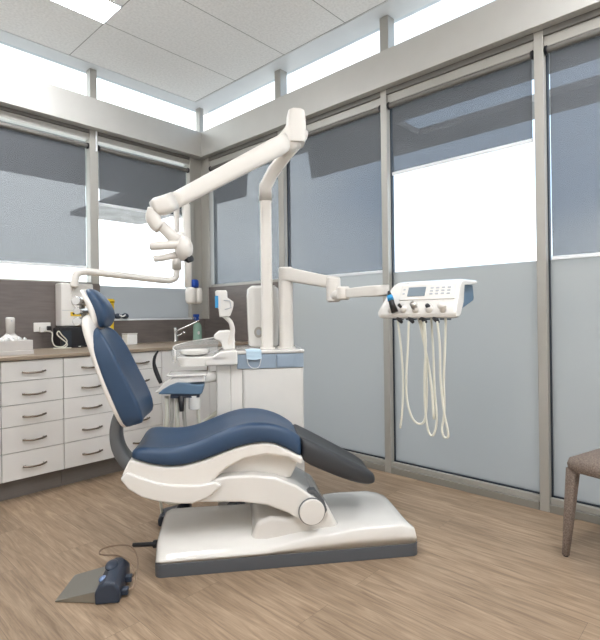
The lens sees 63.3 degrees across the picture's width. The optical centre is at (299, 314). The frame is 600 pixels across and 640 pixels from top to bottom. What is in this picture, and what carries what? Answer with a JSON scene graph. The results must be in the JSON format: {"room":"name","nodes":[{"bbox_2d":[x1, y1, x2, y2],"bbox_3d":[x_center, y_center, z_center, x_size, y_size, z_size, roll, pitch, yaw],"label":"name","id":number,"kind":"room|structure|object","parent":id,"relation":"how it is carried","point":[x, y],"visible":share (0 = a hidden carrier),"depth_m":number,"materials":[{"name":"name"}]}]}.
{"room":"dental clinic","nodes":[
{"label":"dental clinic","id":0,"kind":"room"},
{"bbox_2d":[0,68,200,158],"bbox_3d":[-2.642,-1.711,3.374,0.230,0.251,4.553,-1,0,43],"label":"wall","id":1,"kind":"structure","parent":0,"point":[19,92],"depth_m":4.15,"materials":[{"name":"white paint"}]},
{"bbox_2d":[86,68,96,98],"bbox_3d":[-2.617,-1.988,3.449,0.088,0.302,4.700,-1,0,43],"label":"trim","id":2,"kind":"structure","parent":1,"relation":"in","point":[91,74],"depth_m":4.25,"materials":[{"name":"grey metal"}]},
{"bbox_2d":[0,280,204,348],"bbox_3d":[-2.575,0.467,3.433,0.100,1.447,4.700,-1,0,43],"label":"backsplash","id":3,"kind":"structure","parent":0,"point":[28,302],"depth_m":3.91,"materials":[{"name":"laminate"}]},
{"bbox_2d":[33,322,51,331],"bbox_3d":[-2.053,0.106,3.888,0.050,0.078,0.127,-1,0,43],"label":"power socket","id":4,"kind":"object","parent":3,"relation":"attached to","point":[37,327],"visible":0.92,"depth_m":3.88,"materials":[{"name":"white plastic"}]},
{"bbox_2d":[0,106,98,283],"bbox_3d":[-2.180,-0.923,3.864,0.120,1.334,1.148,-1,0,43],"label":"window","id":5,"kind":"structure","parent":3,"relation":"in","point":[7,114],"depth_m":4.21,"materials":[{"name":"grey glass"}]},
{"bbox_2d":[0,122,88,267],"bbox_3d":[-2.189,-0.935,3.829,0.052,1.089,1.057,-1,0,43],"label":"roller blind","id":6,"kind":"object","parent":5,"relation":"attached to","point":[43,178],"visible":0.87,"depth_m":3.95,"materials":[{"name":"grey fabric"}]},
{"bbox_2d":[55,203,201,325],"bbox_3d":[-1.454,-0.481,4.215,1.194,1.150,0.239,-1,0,-25],"label":"machine","id":7,"kind":"object","parent":3,"relation":"attached to","point":[64,292],"depth_m":4.13,"materials":[{"name":"white plastic"}]},
{"bbox_2d":[98,132,191,320],"bbox_3d":[-1.471,-0.770,4.636,0.100,1.654,0.967,-1,0,43],"label":"window","id":8,"kind":"structure","parent":3,"relation":"in","point":[140,303],"depth_m":4.63,"materials":[{"name":"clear glass"}]},
{"bbox_2d":[115,313,128,318],"bbox_3d":[-1.633,0.018,4.387,0.050,0.052,0.192,-1,0,43],"label":"goggles","id":9,"kind":"object","parent":8,"relation":"on","point":[117,315],"visible":0.84,"depth_m":4.39,"materials":[{"name":"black plastic"}]},
{"bbox_2d":[98,145,189,217],"bbox_3d":[-1.456,-1.227,4.619,0.052,0.519,0.937,-1,0,43],"label":"roller blind","id":10,"kind":"object","parent":8,"relation":"attached to","point":[127,181],"visible":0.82,"depth_m":4.54,"materials":[{"name":"grey fabric"}]},
{"bbox_2d":[184,157,202,318],"bbox_3d":[-1.101,-0.776,5.041,0.110,1.650,0.150,-1,0,43],"label":"trim","id":11,"kind":"structure","parent":3,"relation":"attached to","point":[194,165],"depth_m":5.02,"materials":[{"name":"grey metal"}]},
{"bbox_2d":[0,0,387,101],"bbox_3d":[-0.345,-2.223,1.300,6.430,0.100,4.860,-1,0,43],"label":"ceiling","id":12,"kind":"structure","parent":0,"point":[192,50],"depth_m":3.73,"materials":[{"name":"tile"}]},
{"bbox_2d":[50,0,121,23],"bbox_3d":[-1.755,-2.144,3.057,0.280,0.011,1.205,-1,0,43],"label":"recessed light","id":13,"kind":"object","parent":12,"relation":"in","point":[101,11],"visible":1,"depth_m":3.40,"materials":[{"name":"white plastic"}]},
{"bbox_2d":[0,29,214,114],"bbox_3d":[-2.584,-2.136,3.458,0.210,0.006,4.760,-1,0,43],"label":"trim","id":14,"kind":"structure","parent":12,"relation":"attached to","point":[8,39],"depth_m":4.26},
{"bbox_2d":[196,0,441,109],"bbox_3d":[1.263,-2.186,2.949,6.130,0.006,0.255,-1,0,43],"label":"clerestory window","id":15,"kind":"structure","parent":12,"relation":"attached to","point":[366,24],"depth_m":3.97,"materials":[{"name":"glass"}]},
{"bbox_2d":[205,282,278,340],"bbox_3d":[-0.551,0.444,4.724,1.140,1.450,0.090,-1,0,43],"label":"wall","id":16,"kind":"structure","parent":0,"point":[236,293],"depth_m":4.74,"materials":[{"name":"laminate"}]},
{"bbox_2d":[201,158,214,318],"bbox_3d":[-0.964,-0.777,5.077,0.200,1.650,0.100,-1,0,43],"label":"trim","id":17,"kind":"structure","parent":16,"relation":"attached to","point":[207,201],"depth_m":5.01,"materials":[{"name":"grey metal"}]},
{"bbox_2d":[208,129,287,286],"bbox_3d":[-0.528,-0.220,4.676,1.173,2.777,0.100,-1,0,43],"label":"window","id":18,"kind":"structure","parent":16,"relation":"in","point":[235,152],"depth_m":4.28,"materials":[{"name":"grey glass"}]},
{"bbox_2d":[209,158,278,283],"bbox_3d":[-0.546,-0.902,4.648,0.992,1.232,0.052,-1,0,43],"label":"roller blind","id":19,"kind":"object","parent":18,"relation":"attached to","point":[237,251],"visible":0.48,"depth_m":4.69,"materials":[{"name":"grey fabric"}]},
{"bbox_2d":[0,462,599,639],"bbox_3d":[-0.302,1.207,1.292,6.430,0.100,4.860,-1,0,43],"label":"floor","id":20,"kind":"structure","parent":0,"point":[482,568],"depth_m":2.11,"materials":[{"name":"brown wood"}]},
{"bbox_2d":[0,398,0,483],"bbox_3d":[-2.245,0.744,3.133,0.777,0.885,0.372,-1,0,43],"label":"base cabinet","id":21,"kind":"object","parent":20,"relation":"on","point":[0,398],"visible":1,"depth_m":3.02,"materials":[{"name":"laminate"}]},
{"bbox_2d":[0,357,63,500],"bbox_3d":[-1.989,0.741,3.407,0.777,0.885,0.372,-1,0,43],"label":"base cabinet","id":22,"kind":"object","parent":20,"relation":"on","point":[31,391],"visible":1,"depth_m":3.16,"materials":[{"name":"laminate"}]},
{"bbox_2d":[61,355,114,485],"bbox_3d":[-1.733,0.738,3.681,0.777,0.885,0.372,-1,0,43],"label":"base cabinet","id":23,"kind":"object","parent":20,"relation":"on","point":[87,412],"visible":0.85,"depth_m":3.41,"materials":[{"name":"laminate"}]},
{"bbox_2d":[55,544,138,604],"bbox_3d":[-0.849,1.100,2.074,0.316,0.129,0.262,-1,0,-8],"label":"foot pedal","id":24,"kind":"object","parent":20,"relation":"on","point":[106,584],"visible":1,"depth_m":2.02,"materials":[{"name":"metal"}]},
{"bbox_2d":[121,586,128,594],"bbox_3d":[-0.722,1.142,2.010,0.027,0.025,0.030,-1,0,-8],"label":"knob","id":25,"kind":"object","parent":24,"relation":"attached to","point":[124,589],"depth_m":2.00,"materials":[{"name":"blue plastic"}]},
{"bbox_2d":[125,573,132,581],"bbox_3d":[-0.734,1.132,2.089,0.027,0.025,0.030,-1,0,-8],"label":"knob","id":26,"kind":"object","parent":24,"relation":"attached to","point":[128,577],"depth_m":2.08,"materials":[{"name":"blue plastic"}]},
{"bbox_2d":[114,351,161,471],"bbox_3d":[-1.478,0.736,3.955,0.777,0.885,0.372,-1,0,43],"label":"base cabinet","id":27,"kind":"object","parent":20,"relation":"on","point":[134,434],"visible":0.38,"depth_m":3.75,"materials":[{"name":"laminate"}]},
{"bbox_2d":[158,502,191,525],"bbox_3d":[-0.703,1.086,2.731,0.194,0.160,0.146,-1,0,-8],"label":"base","id":28,"kind":"object","parent":20,"relation":"on","point":[162,511],"visible":0.27,"depth_m":2.69,"materials":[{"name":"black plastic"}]},
{"bbox_2d":[160,347,209,426],"bbox_3d":[-1.192,0.733,4.260,0.779,0.885,0.458,-1,0,43],"label":"base cabinet","id":29,"kind":"object","parent":20,"relation":"on","point":[168,364],"visible":0.16,"depth_m":3.98,"materials":[{"name":"laminate"}]},
{"bbox_2d":[208,345,248,416],"bbox_3d":[-0.872,0.730,4.603,0.779,0.885,0.473,-1,0,43],"label":"base cabinet","id":30,"kind":"object","parent":20,"relation":"on","point":[212,385],"visible":0.09,"depth_m":4.21,"materials":[{"name":"laminate"}]},
{"bbox_2d":[0,339,247,361],"bbox_3d":[-1.671,0.281,3.767,0.768,0.025,2.825,-1,0,43],"label":"countertop","id":31,"kind":"structure","parent":30,"relation":"on","point":[41,353],"depth_m":3.76,"materials":[{"name":"laminate"}]},
{"bbox_2d":[1,317,22,339],"bbox_3d":[-2.023,0.147,3.400,0.102,0.250,0.170,-1,0,43],"label":"stand","id":32,"kind":"object","parent":31,"relation":"on","point":[9,321],"visible":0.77,"depth_m":3.38,"materials":[{"name":"white plastic"}]},
{"bbox_2d":[0,337,33,355],"bbox_3d":[-1.968,0.211,3.202,0.150,0.120,0.355,-1,0,43],"label":"carton","id":33,"kind":"object","parent":31,"relation":"on","point":[8,347],"visible":1,"depth_m":3.21,"materials":[{"name":"white cardboard"}]},
{"bbox_2d":[44,331,71,348],"bbox_3d":[-1.905,0.199,3.831,0.225,0.141,0.130,-1,0,43],"label":"power cable","id":34,"kind":"object","parent":31,"relation":"on","point":[66,341],"visible":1,"depth_m":3.81,"materials":[{"name":"white plastic"}]},
{"bbox_2d":[53,327,86,347],"bbox_3d":[-1.843,0.189,3.985,0.145,0.165,0.290,-1,0,43],"label":"stereo","id":35,"kind":"object","parent":31,"relation":"on","point":[75,338],"visible":0.57,"depth_m":3.90,"materials":[{"name":"black plastic"}]},
{"bbox_2d":[108,299,114,329],"bbox_3d":[-1.676,0.069,4.184,0.110,0.400,0.148,-1,0,43],"label":"sharps container","id":36,"kind":"object","parent":31,"relation":"on","point":[112,301],"visible":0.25,"depth_m":4.18,"materials":[{"name":"yellow plastic"}]},
{"bbox_2d":[122,333,137,344],"bbox_3d":[-1.503,0.217,4.293,0.104,0.100,0.099,-1,0,43],"label":"dispenser box","id":37,"kind":"object","parent":31,"relation":"on","point":[129,338],"visible":0.94,"depth_m":4.25,"materials":[{"name":"white plastic"}]},
{"bbox_2d":[172,320,199,341],"bbox_3d":[-1.093,0.159,4.678,0.263,0.208,0.060,-1,0,-12],"label":"faucet","id":38,"kind":"object","parent":31,"relation":"on","point":[175,329],"visible":1,"depth_m":4.65,"materials":[{"name":"silver metal"}]},
{"bbox_2d":[172,327,178,341],"bbox_3d":[-1.192,0.195,4.656,0.060,0.138,0.060,-1,0,43],"label":"tap","id":39,"kind":"object","parent":38,"relation":"on","point":[175,330],"depth_m":4.64,"materials":[{"name":"silver metal"}]},
{"bbox_2d":[193,314,201,340],"bbox_3d":[-1.006,0.131,4.769,0.086,0.262,0.086,-1,0,43],"label":"spray bottle","id":40,"kind":"object","parent":31,"relation":"on","point":[197,328],"visible":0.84,"depth_m":4.74,"materials":[{"name":"green plastic"}]},
{"bbox_2d":[227,502,245,504],"bbox_3d":[-0.362,1.108,2.755,0.127,0.107,0.100,-1,0,-8],"label":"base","id":41,"kind":"object","parent":20,"relation":"on","point":[229,503],"visible":0.15,"depth_m":2.75,"materials":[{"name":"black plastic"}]},
{"bbox_2d":[173,290,304,504],"bbox_3d":[-0.384,0.511,3.037,0.782,1.303,0.520,-1,0,-8],"label":"dental cuspidor unit","id":42,"kind":"object","parent":20,"relation":"on","point":[277,386],"visible":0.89,"depth_m":2.86,"materials":[{"name":"white plastic"}]},
{"bbox_2d":[152,350,216,426],"bbox_3d":[-0.628,0.477,2.761,0.373,0.565,0.248,-1,0,-8],"label":"console","id":43,"kind":"object","parent":42,"relation":"attached to","point":[181,385],"visible":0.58,"depth_m":2.65,"materials":[{"name":"white plastic"}]},
{"bbox_2d":[178,396,183,411],"bbox_3d":[-0.648,0.487,2.655,0.033,0.086,0.034,-1,0,-8],"label":"socket","id":44,"kind":"object","parent":43,"relation":"attached to","point":[180,398],"depth_m":2.64,"materials":[{"name":"black plastic"}]},
{"bbox_2d":[167,370,207,376],"bbox_3d":[-0.630,0.335,2.744,0.215,0.012,0.210,-1,0,-8],"label":"console shelf","id":45,"kind":"object","parent":43,"relation":"attached to","point":[190,373],"depth_m":2.69,"materials":[{"name":"white plastic"}]},
{"bbox_2d":[188,396,199,409],"bbox_3d":[-0.582,0.485,2.685,0.068,0.078,0.067,-1,0,-8],"label":"cup","id":46,"kind":"object","parent":43,"relation":"on","point":[194,401],"depth_m":2.66,"materials":[{"name":"white plastic"}]},
{"bbox_2d":[180,349,208,355],"bbox_3d":[-0.623,0.226,2.872,0.170,0.033,0.187,-1,0,-8],"label":"bowl","id":47,"kind":"object","parent":42,"relation":"on","point":[185,352],"depth_m":2.82,"materials":[{"name":"white ceramic"}]},
{"bbox_2d":[145,108,307,348],"bbox_3d":[-0.410,-0.472,2.753,0.928,1.376,0.393,-1,0,-27],"label":"light","id":48,"kind":"object","parent":42,"relation":"on","point":[281,148],"visible":0.99,"depth_m":2.69,"materials":[{"name":"white plastic"}]},
{"bbox_2d":[245,348,261,368],"bbox_3d":[-0.272,0.260,2.849,0.096,0.115,0.056,-1,0,-8],"label":"face mask","id":49,"kind":"object","parent":42,"relation":"hanging from","point":[252,354],"visible":1,"depth_m":2.83,"materials":[{"name":"fabric"}]},
{"bbox_2d":[246,285,278,346],"bbox_3d":[-0.239,0.013,3.198,0.223,0.395,0.157,-1,0,-8],"label":"housing","id":50,"kind":"object","parent":42,"relation":"on","point":[253,296],"visible":0.7,"depth_m":3.12,"materials":[{"name":"white plastic"}]},
{"bbox_2d":[278,267,388,348],"bbox_3d":[0.186,-0.043,2.824,0.817,0.504,0.136,-1,0,39],"label":"support stand","id":51,"kind":"object","parent":42,"relation":"on","point":[335,292],"visible":0.98,"depth_m":2.94,"materials":[{"name":"white plastic"}]},
{"bbox_2d":[378,279,476,438],"bbox_3d":[0.620,0.203,2.390,0.409,0.735,0.318,-1,0,40],"label":"dental instrument unit","id":52,"kind":"object","parent":51,"relation":"attached to","point":[445,300],"visible":1,"depth_m":2.28,"materials":[{"name":"white plastic"}]},
{"bbox_2d":[71,289,416,577],"bbox_3d":[-0.256,0.517,2.428,1.585,1.285,0.473,-1,0,-8],"label":"dental chair","id":53,"kind":"object","parent":20,"relation":"on","point":[251,456],"visible":1,"depth_m":2.24,"materials":[{"name":"white plastic"}]},
{"bbox_2d":[86,289,114,327],"bbox_3d":[-0.935,-0.027,2.283,0.105,0.184,0.209,-1,0,-8],"label":"cushion","id":54,"kind":"object","parent":53,"relation":"on","point":[101,314],"depth_m":2.20,"materials":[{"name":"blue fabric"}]},
{"bbox_2d":[93,327,152,426],"bbox_3d":[-0.838,0.285,2.305,0.239,0.457,0.366,-1,0,-8],"label":"backrest cushion","id":55,"kind":"object","parent":53,"relation":"on","point":[127,393],"depth_m":2.14,"materials":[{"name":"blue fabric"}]},
{"bbox_2d":[132,408,300,464],"bbox_3d":[-0.399,0.587,2.408,0.770,0.177,0.470,-1,0,-8],"label":"seat cushion","id":56,"kind":"object","parent":53,"relation":"on","point":[244,434],"depth_m":2.22,"materials":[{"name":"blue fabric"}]},
{"bbox_2d":[562,448,599,556],"bbox_3d":[1.542,0.721,2.168,0.440,0.830,0.555,-1,0,-32],"label":"chair","id":57,"kind":"object","parent":20,"relation":"on","point":[587,463],"visible":1,"depth_m":2.25,"materials":[{"name":"brown fabric"}]},
{"bbox_2d":[197,0,599,160],"bbox_3d":[1.240,-1.761,3.006,6.250,0.251,0.210,-1,0,43],"label":"wall","id":58,"kind":"structure","parent":0,"point":[496,23],"depth_m":3.34,"materials":[{"name":"white paint"}]},
{"bbox_2d":[196,107,203,131],"bbox_3d":[-1.051,-2.003,5.099,0.070,0.302,0.050,-1,0,43],"label":"trim","id":59,"kind":"structure","parent":58,"relation":"attached to","point":[199,111],"depth_m":5.07,"materials":[{"name":"grey metal"}]},
{"bbox_2d":[275,15,393,98],"bbox_3d":[1.271,-2.038,3.007,6.200,0.302,0.098,-1,0,43],"label":"window mullion","id":60,"kind":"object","parent":58,"relation":"in","point":[386,22],"depth_m":3.57,"materials":[{"name":"grey metal"}]},
{"bbox_2d":[287,90,394,472],"bbox_3d":[0.284,-0.233,3.917,1.066,2.777,0.100,-1,0,43],"label":"window","id":61,"kind":"structure","parent":58,"relation":"in","point":[347,346],"depth_m":3.80,"materials":[{"name":"glass"}]},
{"bbox_2d":[288,105,382,276],"bbox_3d":[0.242,-0.914,3.913,0.997,1.232,0.052,-1,0,43],"label":"roller blind","id":62,"kind":"object","parent":61,"relation":"attached to","point":[335,195],"visible":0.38,"depth_m":3.87,"materials":[{"name":"grey fabric"}]},
{"bbox_2d":[386,30,551,511],"bbox_3d":[1.057,-0.244,3.197,1.069,2.777,0.100,-1,0,43],"label":"window","id":63,"kind":"structure","parent":58,"relation":"in","point":[498,445],"depth_m":3.07,"materials":[{"name":"glass"}]},
{"bbox_2d":[386,50,533,174],"bbox_3d":[1.009,-1.276,3.194,0.997,0.529,0.052,-1,0,43],"label":"roller blind","id":64,"kind":"object","parent":63,"relation":"attached to","point":[487,110],"visible":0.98,"depth_m":3.15,"materials":[{"name":"grey fabric"}]},
{"bbox_2d":[543,8,599,524],"bbox_3d":[1.834,-0.256,2.471,1.076,2.777,0.100,-1,0,43],"label":"window","id":65,"kind":"structure","parent":58,"relation":"in","point":[574,284],"depth_m":2.75,"materials":[{"name":"glass"}]},
{"bbox_2d":[544,28,599,259],"bbox_3d":[1.790,-0.935,2.468,1.002,1.236,0.052,-1,0,43],"label":"roller blind","id":66,"kind":"object","parent":65,"relation":"attached to","point":[574,61],"visible":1,"depth_m":2.72,"materials":[{"name":"grey fabric"}]},
{"label":"outside","id":67,"kind":"structure","parent":0,"visible":0},
{"bbox_2d":[0,53,549,224],"bbox_3d":[-1.340,-1.659,1.522,12.000,0.060,8.420,-1,0,43],"label":"window","id":68,"kind":"structure","parent":67,"point":[105,212],"depth_m":7.55,"materials":[{"name":"glass"}]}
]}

